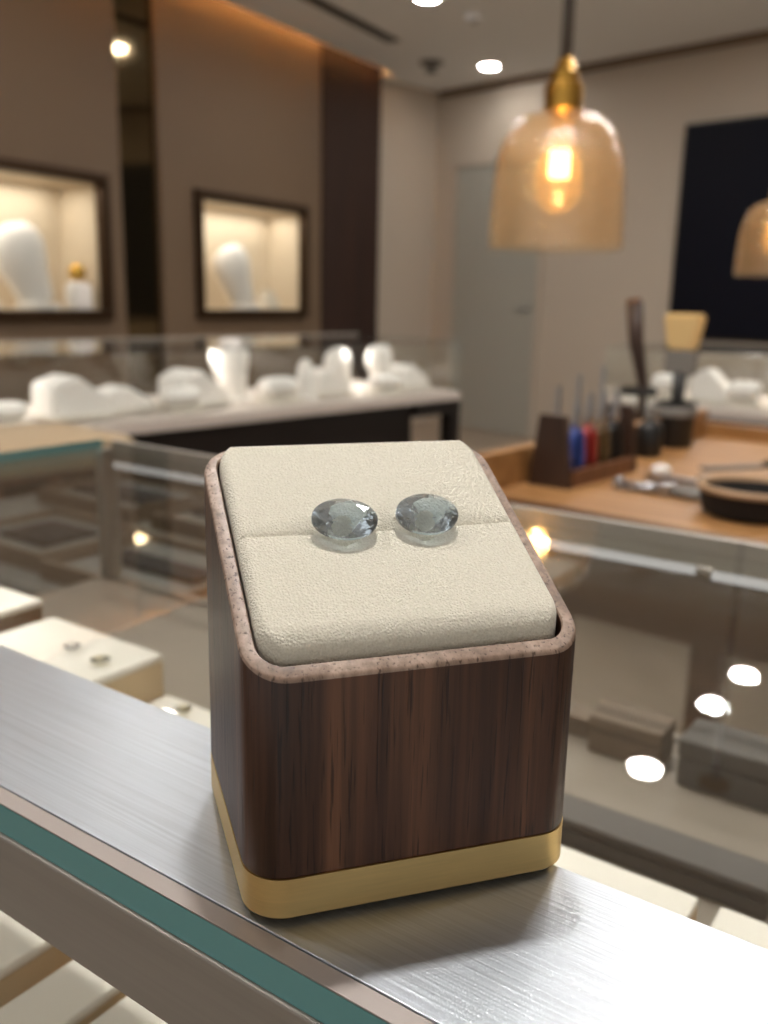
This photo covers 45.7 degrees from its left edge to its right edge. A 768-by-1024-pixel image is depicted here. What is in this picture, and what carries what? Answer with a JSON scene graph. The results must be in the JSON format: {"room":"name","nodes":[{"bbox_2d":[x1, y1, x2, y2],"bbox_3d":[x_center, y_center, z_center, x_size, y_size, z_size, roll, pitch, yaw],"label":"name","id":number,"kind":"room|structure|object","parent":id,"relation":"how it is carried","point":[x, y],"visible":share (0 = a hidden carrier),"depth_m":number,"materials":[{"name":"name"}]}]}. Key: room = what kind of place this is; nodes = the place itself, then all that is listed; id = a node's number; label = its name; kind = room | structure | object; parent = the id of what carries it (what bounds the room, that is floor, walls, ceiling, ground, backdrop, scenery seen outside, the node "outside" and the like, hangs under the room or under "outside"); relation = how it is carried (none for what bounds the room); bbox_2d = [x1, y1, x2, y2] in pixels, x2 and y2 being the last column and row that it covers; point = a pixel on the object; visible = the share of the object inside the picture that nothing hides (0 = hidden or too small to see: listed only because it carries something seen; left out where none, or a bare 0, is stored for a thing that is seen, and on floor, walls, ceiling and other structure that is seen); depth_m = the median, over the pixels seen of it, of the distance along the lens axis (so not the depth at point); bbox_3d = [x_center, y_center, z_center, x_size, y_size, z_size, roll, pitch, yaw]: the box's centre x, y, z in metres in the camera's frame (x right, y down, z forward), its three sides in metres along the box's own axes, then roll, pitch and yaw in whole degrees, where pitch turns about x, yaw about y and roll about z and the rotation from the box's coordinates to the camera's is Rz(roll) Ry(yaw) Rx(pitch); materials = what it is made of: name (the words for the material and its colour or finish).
{"room":"shop","nodes":[
{"label":"shop","id":0,"kind":"room"},
{"bbox_2d":[0,0,321,403],"bbox_3d":[-2.693,-1.223,3.156,0.321,2.960,8.225,9,15,30],"label":"wall","id":1,"kind":"structure","parent":0,"point":[238,91],"depth_m":5.25,"materials":[{"name":"brown paint"}]},
{"bbox_2d":[0,157,114,321],"bbox_3d":[-1.999,-1.282,4.291,0.335,0.750,1.580,9,15,30],"label":"display niche","id":2,"kind":"object","parent":1,"relation":"attached to","point":[69,208],"visible":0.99,"depth_m":4.83,"materials":[{"name":"brown metal"}]},
{"bbox_2d":[0,221,61,308],"bbox_3d":[-1.803,-1.234,4.580,0.186,0.430,0.384,9,15,30],"label":"bust","id":3,"kind":"object","parent":2,"relation":"in","point":[23,257],"visible":0.97,"depth_m":4.51,"materials":[{"name":"white"}]},
{"bbox_2d":[64,263,92,308],"bbox_3d":[-1.615,-1.193,4.816,0.140,0.232,0.140,9,15,30],"label":"stand","id":4,"kind":"object","parent":2,"relation":"in","point":[78,293],"visible":1,"depth_m":4.77,"materials":[{"name":"white"}]},
{"bbox_2d":[113,0,162,395],"bbox_3d":[-1.492,-1.670,5.153,0.290,2.960,0.300,9,15,30],"label":"mirror panel","id":5,"kind":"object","parent":1,"relation":"attached to","point":[132,18],"depth_m":5.05,"materials":[{"name":"mirror"}]},
{"bbox_2d":[193,189,308,318],"bbox_3d":[-0.957,-1.663,6.000,0.335,0.750,1.135,9,15,30],"label":"display niche","id":6,"kind":"object","parent":1,"relation":"attached to","point":[274,235],"visible":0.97,"depth_m":6.22,"materials":[{"name":"brown metal"}]},
{"bbox_2d":[213,244,259,308],"bbox_3d":[-0.963,-1.532,5.960,0.182,0.422,0.393,9,15,30],"label":"bust","id":7,"kind":"object","parent":6,"relation":"in","point":[231,264],"visible":0.98,"depth_m":5.86,"materials":[{"name":"white"}]},
{"bbox_2d":[256,290,279,307],"bbox_3d":[-0.802,-1.468,6.298,0.100,0.120,0.140,9,15,30],"label":"block","id":8,"kind":"object","parent":6,"relation":"in","point":[266,299],"visible":0.94,"depth_m":6.26,"materials":[{"name":"beige"}]},
{"bbox_2d":[320,43,381,380],"bbox_3d":[-0.384,-2.066,6.926,0.335,2.960,0.775,9,15,30],"label":"wall panel","id":9,"kind":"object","parent":1,"relation":"attached to","point":[351,86],"depth_m":6.76,"materials":[{"name":"brown wood"}]},
{"bbox_2d":[377,78,437,423],"bbox_3d":[0.134,-2.079,7.596,0.180,2.700,0.818,14,18,42],"label":"wall","id":10,"kind":"structure","parent":0,"point":[408,112],"depth_m":7.44,"materials":[{"name":"beige paint"}]},
{"bbox_2d":[223,0,767,91],"bbox_3d":[1.502,-2.350,2.777,15.096,0.100,15.500,1,13,0],"label":"ceiling","id":11,"kind":"structure","parent":0,"point":[523,37],"depth_m":5.65,"materials":[{"name":"white paint"}]},
{"bbox_2d":[304,0,400,42],"bbox_3d":[-0.251,-2.956,5.426,0.100,0.011,1.300,8,15,28],"label":"air slot","id":12,"kind":"object","parent":11,"relation":"attached to","point":[324,5],"visible":1,"depth_m":5.52,"materials":[{"name":"grey plastic"}]},
{"bbox_2d":[416,0,438,1],"bbox_3d":[0.241,-2.868,5.086,0.160,0.006,0.160,1,13,0],"label":"recessed light","id":13,"kind":"object","parent":11,"relation":"in","point":[416,0],"visible":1,"depth_m":5.13,"materials":[{"name":"white"}]},
{"bbox_2d":[420,59,442,73],"bbox_3d":[0.338,-3.166,6.494,0.170,0.070,0.170,1,13,0],"label":"dome security camera","id":14,"kind":"object","parent":11,"relation":"attached to","point":[431,64],"visible":1,"depth_m":6.46,"materials":[{"name":"black plastic"}]},
{"bbox_2d":[464,12,483,23],"bbox_3d":[0.532,-2.915,5.392,0.120,0.043,0.120,1,13,0],"label":"smoke detector","id":15,"kind":"object","parent":11,"relation":"attached to","point":[470,17],"visible":1,"depth_m":5.35,"materials":[{"name":"white paint"}]},
{"bbox_2d":[478,63,499,68],"bbox_3d":[0.758,-3.207,6.565,0.160,0.006,0.160,1,13,0],"label":"recessed light","id":16,"kind":"object","parent":11,"relation":"in","point":[487,65],"visible":1,"depth_m":6.56,"materials":[{"name":"white"}]},
{"bbox_2d":[481,65,497,68],"bbox_3d":[0.758,-3.208,6.565,0.122,0.002,0.122,1,13,0],"label":"diffuser","id":17,"kind":"object","parent":16,"relation":"attached to","point":[482,66],"depth_m":6.57,"materials":[{"name":"white plastic"}]},
{"bbox_2d":[488,0,625,252],"bbox_3d":[0.352,-1.263,1.623,0.262,1.532,0.262,1,13,0],"label":"pendant lamp","id":18,"kind":"object","parent":11,"relation":"hanging from","point":[563,95],"visible":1,"depth_m":1.71,"materials":[{"name":"orange glass"}]},
{"bbox_2d":[544,57,583,117],"bbox_3d":[0.342,-0.807,1.731,0.074,0.105,0.074,1,13,0],"label":"socket","id":19,"kind":"object","parent":18,"relation":"attached to","point":[564,90],"depth_m":1.71,"materials":[{"name":"gold metal"}]},
{"bbox_2d":[733,201,767,276],"bbox_3d":[1.381,-1.572,3.025,0.262,1.532,0.262,1,13,0],"label":"pendant lamp","id":20,"kind":"object","parent":11,"relation":"hanging from","point":[766,201],"visible":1,"depth_m":3.19,"materials":[{"name":"orange glass"}]},
{"bbox_2d":[411,422,767,736],"bbox_3d":[0.994,0.308,3.664,16.000,0.100,15.000,1,13,0],"label":"floor","id":21,"kind":"structure","parent":0,"point":[613,663],"depth_m":2.71,"materials":[{"name":"brown stone"}]},
{"bbox_2d":[0,422,134,499],"bbox_3d":[-0.705,0.239,1.848,0.354,0.801,0.354,13,18,41],"label":"display counter","id":22,"kind":"object","parent":21,"relation":"on","point":[13,437],"visible":0.34,"depth_m":1.68,"materials":[{"name":"brown wood"}]},
{"bbox_2d":[0,333,460,499],"bbox_3d":[-0.977,0.044,2.365,0.526,0.930,3.100,13,18,41],"label":"display case","id":23,"kind":"object","parent":21,"relation":"on","point":[357,417],"visible":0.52,"depth_m":2.67,"materials":[{"name":"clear glass"}]},
{"bbox_2d":[0,401,34,424],"bbox_3d":[-0.914,-0.233,2.176,0.083,0.058,0.130,13,18,41],"label":"pillow","id":24,"kind":"object","parent":23,"relation":"on","point":[12,412],"visible":0.91,"depth_m":2.17,"materials":[{"name":"white fabric"}]},
{"bbox_2d":[0,419,34,424],"bbox_3d":[-0.914,-0.211,2.181,0.083,0.012,0.130,13,18,41],"label":"tray","id":25,"kind":"object","parent":23,"relation":"on","point":[2,421],"depth_m":2.18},
{"bbox_2d":[27,374,121,421],"bbox_3d":[-0.792,-0.294,2.326,0.143,0.112,0.187,13,18,41],"label":"ramp","id":26,"kind":"object","parent":23,"relation":"on","point":[55,397],"visible":0.93,"depth_m":2.27,"materials":[{"name":"white"}]},
{"bbox_2d":[96,384,160,413],"bbox_3d":[-0.707,-0.308,2.479,0.118,0.073,0.154,13,18,41],"label":"ramp","id":27,"kind":"object","parent":23,"relation":"on","point":[125,400],"visible":0.65,"depth_m":2.44,"materials":[{"name":"white"}]},
{"bbox_2d":[158,386,204,413],"bbox_3d":[-0.560,-0.312,2.521,0.074,0.068,0.110,13,18,41],"label":"pillow","id":28,"kind":"object","parent":23,"relation":"on","point":[177,399],"visible":1,"depth_m":2.49,"materials":[{"name":"white fabric"}]},
{"bbox_2d":[158,405,204,413],"bbox_3d":[-0.560,-0.286,2.527,0.070,0.014,0.110,13,18,41],"label":"tray","id":29,"kind":"object","parent":23,"relation":"on","point":[173,409],"depth_m":2.50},
{"bbox_2d":[153,368,234,407],"bbox_3d":[-0.550,-0.361,2.640,0.143,0.108,0.187,13,18,41],"label":"ramp","id":30,"kind":"object","parent":23,"relation":"on","point":[213,394],"visible":0.73,"depth_m":2.60,"materials":[{"name":"white"}]},
{"bbox_2d":[209,338,250,401],"bbox_3d":[-0.468,-0.433,2.775,0.082,0.190,0.142,13,18,41],"label":"bust","id":31,"kind":"object","parent":23,"relation":"on","point":[230,368],"visible":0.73,"depth_m":2.75,"materials":[{"name":"white"}]},
{"bbox_2d":[253,376,302,404],"bbox_3d":[-0.323,-0.374,2.785,0.084,0.077,0.130,13,18,41],"label":"pillow","id":32,"kind":"object","parent":23,"relation":"on","point":[273,390],"visible":1,"depth_m":2.75,"materials":[{"name":"white fabric"}]},
{"bbox_2d":[253,395,302,404],"bbox_3d":[-0.324,-0.345,2.792,0.083,0.016,0.130,13,18,41],"label":"tray","id":33,"kind":"object","parent":23,"relation":"on","point":[266,399],"depth_m":2.76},
{"bbox_2d":[293,359,318,399],"bbox_3d":[-0.249,-0.421,2.886,0.085,0.125,0.085,13,18,41],"label":"cone","id":34,"kind":"object","parent":23,"relation":"on","point":[305,377],"visible":0.9,"depth_m":2.86,"materials":[{"name":"white"}]},
{"bbox_2d":[313,367,354,397],"bbox_3d":[-0.183,-0.427,2.989,0.109,0.092,0.143,13,18,41],"label":"ramp","id":35,"kind":"object","parent":23,"relation":"on","point":[328,382],"visible":0.76,"depth_m":2.94,"materials":[{"name":"white"}]},
{"bbox_2d":[324,347,354,390],"bbox_3d":[-0.151,-0.481,3.087,0.067,0.152,0.129,13,18,41],"label":"bust","id":36,"kind":"object","parent":23,"relation":"on","point":[338,358],"visible":0.56,"depth_m":3.05,"materials":[{"name":"white"}]},
{"bbox_2d":[365,345,391,388],"bbox_3d":[-0.013,-0.507,3.189,0.071,0.163,0.132,13,18,41],"label":"bust","id":37,"kind":"object","parent":23,"relation":"on","point":[378,359],"visible":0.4,"depth_m":3.15,"materials":[{"name":"white"}]},
{"bbox_2d":[365,373,404,395],"bbox_3d":[0.004,-0.435,3.090,0.077,0.068,0.120,13,18,41],"label":"pillow","id":38,"kind":"object","parent":23,"relation":"on","point":[382,384],"visible":1,"depth_m":3.06,"materials":[{"name":"white fabric"}]},
{"bbox_2d":[365,389,404,395],"bbox_3d":[0.003,-0.409,3.096,0.077,0.014,0.120,13,18,41],"label":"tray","id":39,"kind":"object","parent":23,"relation":"on","point":[381,392],"depth_m":3.06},
{"bbox_2d":[391,364,432,390],"bbox_3d":[0.081,-0.486,3.270,0.118,0.088,0.154,13,18,41],"label":"ramp","id":40,"kind":"object","parent":23,"relation":"on","point":[411,377],"visible":0.73,"depth_m":3.22,"materials":[{"name":"white"}]},
{"bbox_2d":[0,493,579,595],"bbox_3d":[-0.252,0.407,1.282,0.860,0.750,0.490,10,16,34],"label":"display case","id":41,"kind":"object","parent":21,"relation":"on","point":[564,574],"visible":0.11,"depth_m":1.13,"materials":[{"name":"clear glass"}]},
{"bbox_2d":[0,508,147,573],"bbox_3d":[-0.430,0.033,1.172,0.190,0.022,0.160,10,16,34],"label":"tray","id":42,"kind":"object","parent":41,"relation":"on","point":[25,539],"visible":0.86,"depth_m":1.16,"materials":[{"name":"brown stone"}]},
{"bbox_2d":[37,474,204,523],"bbox_3d":[-0.401,-0.024,1.414,0.220,0.022,0.160,10,16,34],"label":"tray","id":43,"kind":"object","parent":41,"relation":"on","point":[139,497],"visible":0.75,"depth_m":1.39,"materials":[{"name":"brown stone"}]},
{"bbox_2d":[39,533,206,598],"bbox_3d":[-0.256,0.068,1.041,0.220,0.022,0.160,10,16,34],"label":"tray","id":44,"kind":"object","parent":41,"relation":"on","point":[179,565],"visible":0.44,"depth_m":1.04,"materials":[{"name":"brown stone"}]},
{"bbox_2d":[150,501,205,541],"bbox_3d":[-0.189,0.015,1.269,0.220,0.022,0.160,10,16,34],"label":"tray","id":45,"kind":"object","parent":41,"relation":"on","point":[188,521],"visible":0.25,"depth_m":1.25,"materials":[{"name":"grey stone"}]},
{"bbox_2d":[0,439,767,1023],"bbox_3d":[0.433,0.577,0.192,1.935,0.950,0.385,10,16,34],"label":"display case","id":46,"kind":"object","parent":21,"relation":"on","point":[114,851],"depth_m":0.20,"materials":[{"name":"grey"}]},
{"bbox_2d":[204,440,575,918],"bbox_3d":[-0.001,0.031,0.208,0.072,0.086,0.062,-3,14,-18],"label":"box","id":47,"kind":"object","parent":46,"relation":"on","point":[390,706],"visible":1,"depth_m":0.18,"materials":[{"name":"brown wood"}]},
{"bbox_2d":[311,499,377,539],"bbox_3d":[-0.009,0.002,0.198,0.015,0.008,0.010,-4,14,-21],"label":"oval gemstone","id":48,"kind":"object","parent":47,"relation":"on","point":[339,519],"visible":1,"depth_m":0.20,"materials":[{"name":"blue"}]},
{"bbox_2d":[395,494,457,534],"bbox_3d":[0.010,0.001,0.203,0.015,0.008,0.010,-4,14,-20],"label":"gemstone","id":49,"kind":"object","parent":47,"relation":"on","point":[423,514],"visible":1,"depth_m":0.20,"materials":[{"name":"blue"}]},
{"bbox_2d":[113,462,767,590],"bbox_3d":[0.440,0.128,0.082,1.696,0.006,1.327,1,13,0],"label":"light","id":50,"kind":"object","parent":46,"relation":"on","point":[719,559],"depth_m":0.51,"materials":[{"name":"grey plastic"}]},
{"bbox_2d":[569,706,592,737],"bbox_3d":[0.113,0.121,0.524,0.015,0.012,0.015,10,16,34],"label":"case","id":51,"kind":"object","parent":46,"relation":"on","point":[579,716],"visible":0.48,"depth_m":0.52,"materials":[{"name":"brown metal"}]},
{"bbox_2d":[588,700,676,770],"bbox_3d":[0.136,0.122,0.499,0.041,0.022,0.025,10,16,34],"label":"case","id":52,"kind":"object","parent":46,"relation":"on","point":[633,735],"visible":1,"depth_m":0.49,"materials":[{"name":"brown metal"}]},
{"bbox_2d":[561,793,767,919],"bbox_3d":[0.114,0.148,0.404,0.111,0.014,0.021,10,16,34],"label":"shelf","id":53,"kind":"object","parent":46,"relation":"on","point":[721,875],"visible":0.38,"depth_m":0.39,"materials":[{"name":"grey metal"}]},
{"bbox_2d":[676,718,767,811],"bbox_3d":[0.178,0.128,0.467,0.047,0.026,0.031,10,16,34],"label":"case","id":54,"kind":"object","parent":46,"relation":"on","point":[726,762],"visible":1,"depth_m":0.46,"materials":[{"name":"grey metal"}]},
{"bbox_3d":[0.274,0.218,0.119,1.620,0.015,0.195,10,16,34],"label":"display riser","id":55,"kind":"object","parent":46,"relation":"on","visible":0},
{"bbox_2d":[0,586,42,632],"bbox_3d":[-0.289,0.085,0.492,0.085,0.049,0.184,10,16,34],"label":"pad","id":56,"kind":"object","parent":55,"relation":"on","point":[17,610],"visible":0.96,"depth_m":0.53,"materials":[{"name":"beige fabric"}]},
{"bbox_2d":[0,586,40,617],"bbox_3d":[-0.289,0.063,0.487,0.085,0.004,0.184,10,16,34],"label":"cushion","id":57,"kind":"object","parent":56,"relation":"on","point":[13,604],"depth_m":0.53,"materials":[{"name":"white fabric"}]},
{"bbox_2d":[0,960,125,1023],"bbox_3d":[-0.056,0.142,0.336,0.021,0.019,0.184,10,16,34],"label":"pad","id":58,"kind":"object","parent":55,"relation":"on","point":[73,994],"visible":0.02,"depth_m":0.28,"materials":[{"name":"beige fabric"}]},
{"bbox_2d":[0,617,163,702],"bbox_3d":[-0.208,0.104,0.438,0.094,0.041,0.184,10,16,34],"label":"pad","id":59,"kind":"object","parent":55,"relation":"on","point":[131,670],"visible":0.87,"depth_m":0.48,"materials":[{"name":"beige fabric"}]},
{"bbox_2d":[63,642,80,649],"bbox_3d":[-0.165,0.071,0.482,0.009,0.004,0.007,-3,14,-17],"label":"loose gemstone","id":60,"kind":"object","parent":59,"relation":"on","point":[71,645],"visible":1,"depth_m":0.48,"materials":[{"name":"white"}]},
{"bbox_2d":[90,655,109,663],"bbox_3d":[-0.145,0.076,0.465,0.010,0.004,0.009,0,13,-6],"label":"loose gemstone","id":61,"kind":"object","parent":59,"relation":"on","point":[98,659],"visible":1,"depth_m":0.46,"materials":[{"name":"beige"}]},
{"bbox_2d":[0,695,210,1007],"bbox_3d":[-0.122,0.131,0.381,0.114,0.019,0.184,10,16,34],"label":"pad","id":62,"kind":"object","parent":55,"relation":"on","point":[26,959],"visible":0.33,"depth_m":0.30,"materials":[{"name":"beige fabric"}]},
{"bbox_2d":[174,704,191,712],"bbox_3d":[-0.102,0.100,0.462,0.009,0.004,0.008,-4,14,-23],"label":"loose gemstone","id":63,"kind":"object","parent":62,"relation":"on","point":[182,708],"visible":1,"depth_m":0.46,"materials":[{"name":"beige"}]},
{"bbox_2d":[90,846,697,1023],"bbox_3d":[0.008,0.154,0.292,0.127,0.019,0.184,10,16,34],"label":"pad","id":64,"kind":"object","parent":55,"relation":"on","point":[126,1011],"visible":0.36,"depth_m":0.33,"materials":[{"name":"beige fabric"}]},
{"bbox_2d":[711,908,767,948],"bbox_3d":[0.116,0.174,0.218,0.123,0.019,0.184,10,16,34],"label":"pad","id":65,"kind":"object","parent":55,"relation":"on","point":[730,922],"visible":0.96,"depth_m":0.31,"materials":[{"name":"beige fabric"}]},
{"bbox_2d":[478,408,767,734],"bbox_3d":[1.139,0.426,1.099,1.970,0.855,0.842,12,17,39],"label":"workbench","id":66,"kind":"object","parent":21,"relation":"on","point":[718,620],"visible":0.39,"depth_m":1.24,"materials":[{"name":"brown wood"}]},
{"bbox_2d":[528,403,635,489],"bbox_3d":[0.318,-0.107,1.430,0.068,0.107,0.222,13,17,40],"label":"caddy","id":67,"kind":"object","parent":66,"relation":"on","point":[551,462],"visible":0.73,"depth_m":1.36,"materials":[{"name":"brown wood"}]},
{"bbox_2d":[555,386,561,414],"bbox_3d":[0.261,-0.122,1.381,0.016,0.135,0.016,13,17,40],"label":"file","id":68,"kind":"object","parent":67,"relation":"in","point":[558,399],"visible":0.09,"depth_m":1.37,"materials":[{"name":"grey metal"}]},
{"bbox_2d":[569,394,584,470],"bbox_3d":[0.288,-0.113,1.366,0.016,0.126,0.049,12,17,40],"label":"screwdriver","id":69,"kind":"object","parent":67,"relation":"in","point":[577,438],"visible":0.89,"depth_m":1.36,"materials":[{"name":"blue plastic"}]},
{"bbox_2d":[574,374,581,462],"bbox_3d":[0.301,-0.139,1.423,0.016,0.150,0.016,13,17,40],"label":"file","id":70,"kind":"object","parent":67,"relation":"in","point":[579,384],"visible":0.05,"depth_m":1.41,"materials":[{"name":"grey metal"}]},
{"bbox_2d":[583,392,596,466],"bbox_3d":[0.313,-0.119,1.394,0.016,0.126,0.049,13,17,40],"label":"pliers","id":71,"kind":"object","parent":67,"relation":"in","point":[589,430],"visible":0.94,"depth_m":1.39,"materials":[{"name":"red plastic"}]},
{"bbox_2d":[595,391,609,463],"bbox_3d":[0.339,-0.126,1.423,0.016,0.126,0.049,13,17,40],"label":"pliers","id":72,"kind":"object","parent":67,"relation":"in","point":[603,436],"visible":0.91,"depth_m":1.42,"materials":[{"name":"brown"}]},
{"bbox_2d":[599,366,605,452],"bbox_3d":[0.351,-0.156,1.477,0.016,0.160,0.016,12,17,40],"label":"file","id":73,"kind":"object","parent":67,"relation":"in","point":[603,374],"visible":0.06,"depth_m":1.46,"materials":[{"name":"grey metal"}]},
{"bbox_2d":[608,389,621,460],"bbox_3d":[0.367,-0.132,1.454,0.016,0.126,0.049,12,17,40],"label":"pliers","id":74,"kind":"object","parent":67,"relation":"in","point":[614,426],"visible":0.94,"depth_m":1.45,"materials":[{"name":"black plastic"}]},
{"bbox_2d":[619,386,657,403],"bbox_3d":[0.504,-0.195,1.821,0.074,0.106,0.074,1,13,0],"label":"glass jar","id":75,"kind":"object","parent":66,"relation":"on","point":[623,390],"visible":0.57,"depth_m":1.78,"materials":[{"name":"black glass"}]},
{"bbox_2d":[626,297,647,420],"bbox_3d":[0.500,-0.287,1.815,0.059,0.272,0.034,12,17,39],"label":"brush","id":76,"kind":"object","parent":75,"relation":"in","point":[634,307],"visible":0.87,"depth_m":1.79,"materials":[{"name":"brown wood"}]},
{"bbox_2d":[635,406,663,457],"bbox_3d":[0.478,-0.145,1.643,0.048,0.090,0.048,1,13,0],"label":"ink bottle","id":77,"kind":"object","parent":66,"relation":"on","point":[649,432],"visible":0.98,"depth_m":1.63,"materials":[{"name":"black glass"}]},
{"bbox_2d":[612,477,700,501],"bbox_3d":[0.427,-0.030,1.305,0.204,0.018,0.049,9,15,30],"label":"pliers","id":78,"kind":"object","parent":66,"relation":"on","point":[692,493],"visible":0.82,"depth_m":1.31,"materials":[{"name":"silver metal"}]},
{"bbox_2d":[652,400,697,448],"bbox_3d":[0.560,-0.170,1.766,0.084,0.085,0.084,1,13,0],"label":"cup","id":79,"kind":"object","parent":66,"relation":"on","point":[677,420],"visible":0.8,"depth_m":1.73,"materials":[{"name":"black plastic"}]},
{"bbox_2d":[663,313,706,403],"bbox_3d":[0.566,-0.255,1.745,0.076,0.244,0.031,12,17,39],"label":"brush","id":80,"kind":"object","parent":79,"relation":"in","point":[684,331],"visible":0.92,"depth_m":1.72,"materials":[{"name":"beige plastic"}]},
{"bbox_2d":[646,464,709,486],"bbox_3d":[0.458,-0.052,1.383,0.030,0.026,0.130,-10,17,-39],"label":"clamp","id":81,"kind":"object","parent":66,"relation":"on","point":[659,473],"visible":0.65,"depth_m":1.40,"materials":[{"name":"silver metal"}]},
{"bbox_2d":[696,474,767,524],"bbox_3d":[0.487,-0.016,1.201,0.148,0.042,0.148,1,13,0],"label":"bowl","id":82,"kind":"object","parent":66,"relation":"on","point":[740,498],"visible":1,"depth_m":1.17,"materials":[{"name":"black wood"}]},
{"bbox_2d":[700,461,767,470],"bbox_3d":[0.628,-0.082,1.548,0.200,0.016,0.016,-3,14,-16],"label":"file","id":83,"kind":"object","parent":66,"relation":"on","point":[764,464],"visible":1,"depth_m":1.53,"materials":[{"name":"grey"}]},
{"bbox_2d":[606,342,767,426],"bbox_3d":[1.760,0.024,2.693,2.200,0.930,0.556,12,17,38],"label":"display case","id":84,"kind":"object","parent":21,"relation":"on","point":[758,416],"visible":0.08,"depth_m":2.91,"materials":[{"name":"clear glass"}]},
{"bbox_2d":[648,373,688,399],"bbox_3d":[0.977,-0.431,3.119,0.120,0.087,0.094,12,17,38],"label":"pillow","id":85,"kind":"object","parent":84,"relation":"on","point":[662,382],"visible":0.51,"depth_m":3.10,"materials":[{"name":"white fabric"}]},
{"bbox_2d":[685,368,730,404],"bbox_3d":[1.093,-0.419,3.024,0.143,0.112,0.109,12,17,38],"label":"ramp","id":86,"kind":"object","parent":84,"relation":"on","point":[709,386],"visible":0.78,"depth_m":3.00,"materials":[{"name":"white"}]},
{"bbox_2d":[725,380,762,407],"bbox_3d":[1.165,-0.383,2.945,0.100,0.082,0.089,12,17,38],"label":"pillow","id":87,"kind":"object","parent":84,"relation":"on","point":[742,393],"visible":1,"depth_m":2.92,"materials":[{"name":"white fabric"}]},
{"bbox_2d":[725,399,762,407],"bbox_3d":[1.165,-0.351,2.953,0.100,0.017,0.064,12,17,38],"label":"tray","id":88,"kind":"object","parent":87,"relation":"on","point":[751,403],"depth_m":2.93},
{"bbox_2d":[428,40,767,437],"bbox_3d":[3.630,-1.331,4.745,0.200,2.700,9.100,-12,18,-43],"label":"wall","id":89,"kind":"structure","parent":0,"point":[585,292],"depth_m":6.57,"materials":[{"name":"beige paint"}]},
{"bbox_2d":[446,153,548,437],"bbox_3d":[0.865,-1.708,7.329,0.059,2.130,0.920,-12,18,-43],"label":"door","id":90,"kind":"structure","parent":89,"relation":"in","point":[495,296],"depth_m":7.31,"materials":[{"name":"beige paint"}]},
{"bbox_2d":[439,29,767,97],"bbox_3d":[3.618,-2.592,4.319,0.030,0.050,8.980,-12,18,-43],"label":"trim","id":91,"kind":"structure","parent":89,"relation":"attached to","point":[762,35],"depth_m":6.21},
{"bbox_2d":[669,114,767,342],"bbox_3d":[2.592,-1.717,5.546,0.056,1.380,1.750,-12,18,-43],"label":"wall screen","id":92,"kind":"object","parent":89,"relation":"attached to","point":[724,174],"visible":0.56,"depth_m":5.89,"materials":[{"name":"black plastic"}]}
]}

